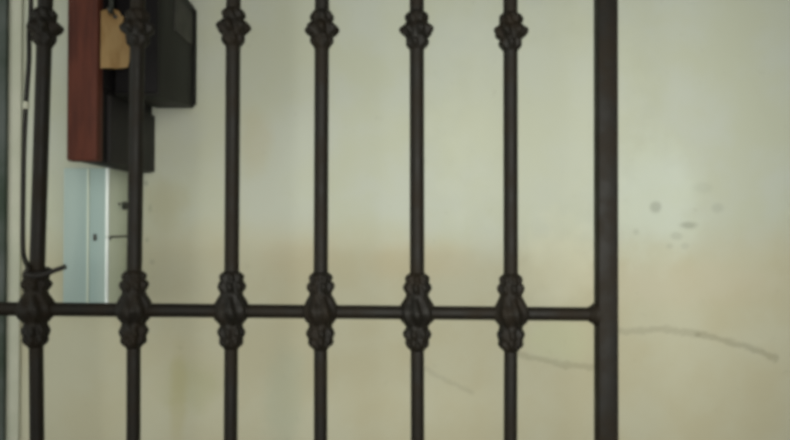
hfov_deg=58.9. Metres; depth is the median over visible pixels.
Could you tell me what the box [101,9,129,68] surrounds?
paper tag
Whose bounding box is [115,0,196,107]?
meter box
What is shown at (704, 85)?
wall
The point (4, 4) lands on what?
trim
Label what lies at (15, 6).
trim
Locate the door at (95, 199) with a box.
[63,168,127,302]
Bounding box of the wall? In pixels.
[19,0,789,439]
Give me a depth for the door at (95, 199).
0.92 m
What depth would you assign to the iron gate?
0.73 m
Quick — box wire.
[20,0,66,278]
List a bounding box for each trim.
[0,0,8,439]
[6,0,22,439]
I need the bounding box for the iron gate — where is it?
[0,0,618,439]
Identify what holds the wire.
hanging from the iron gate
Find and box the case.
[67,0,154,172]
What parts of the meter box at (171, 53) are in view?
plate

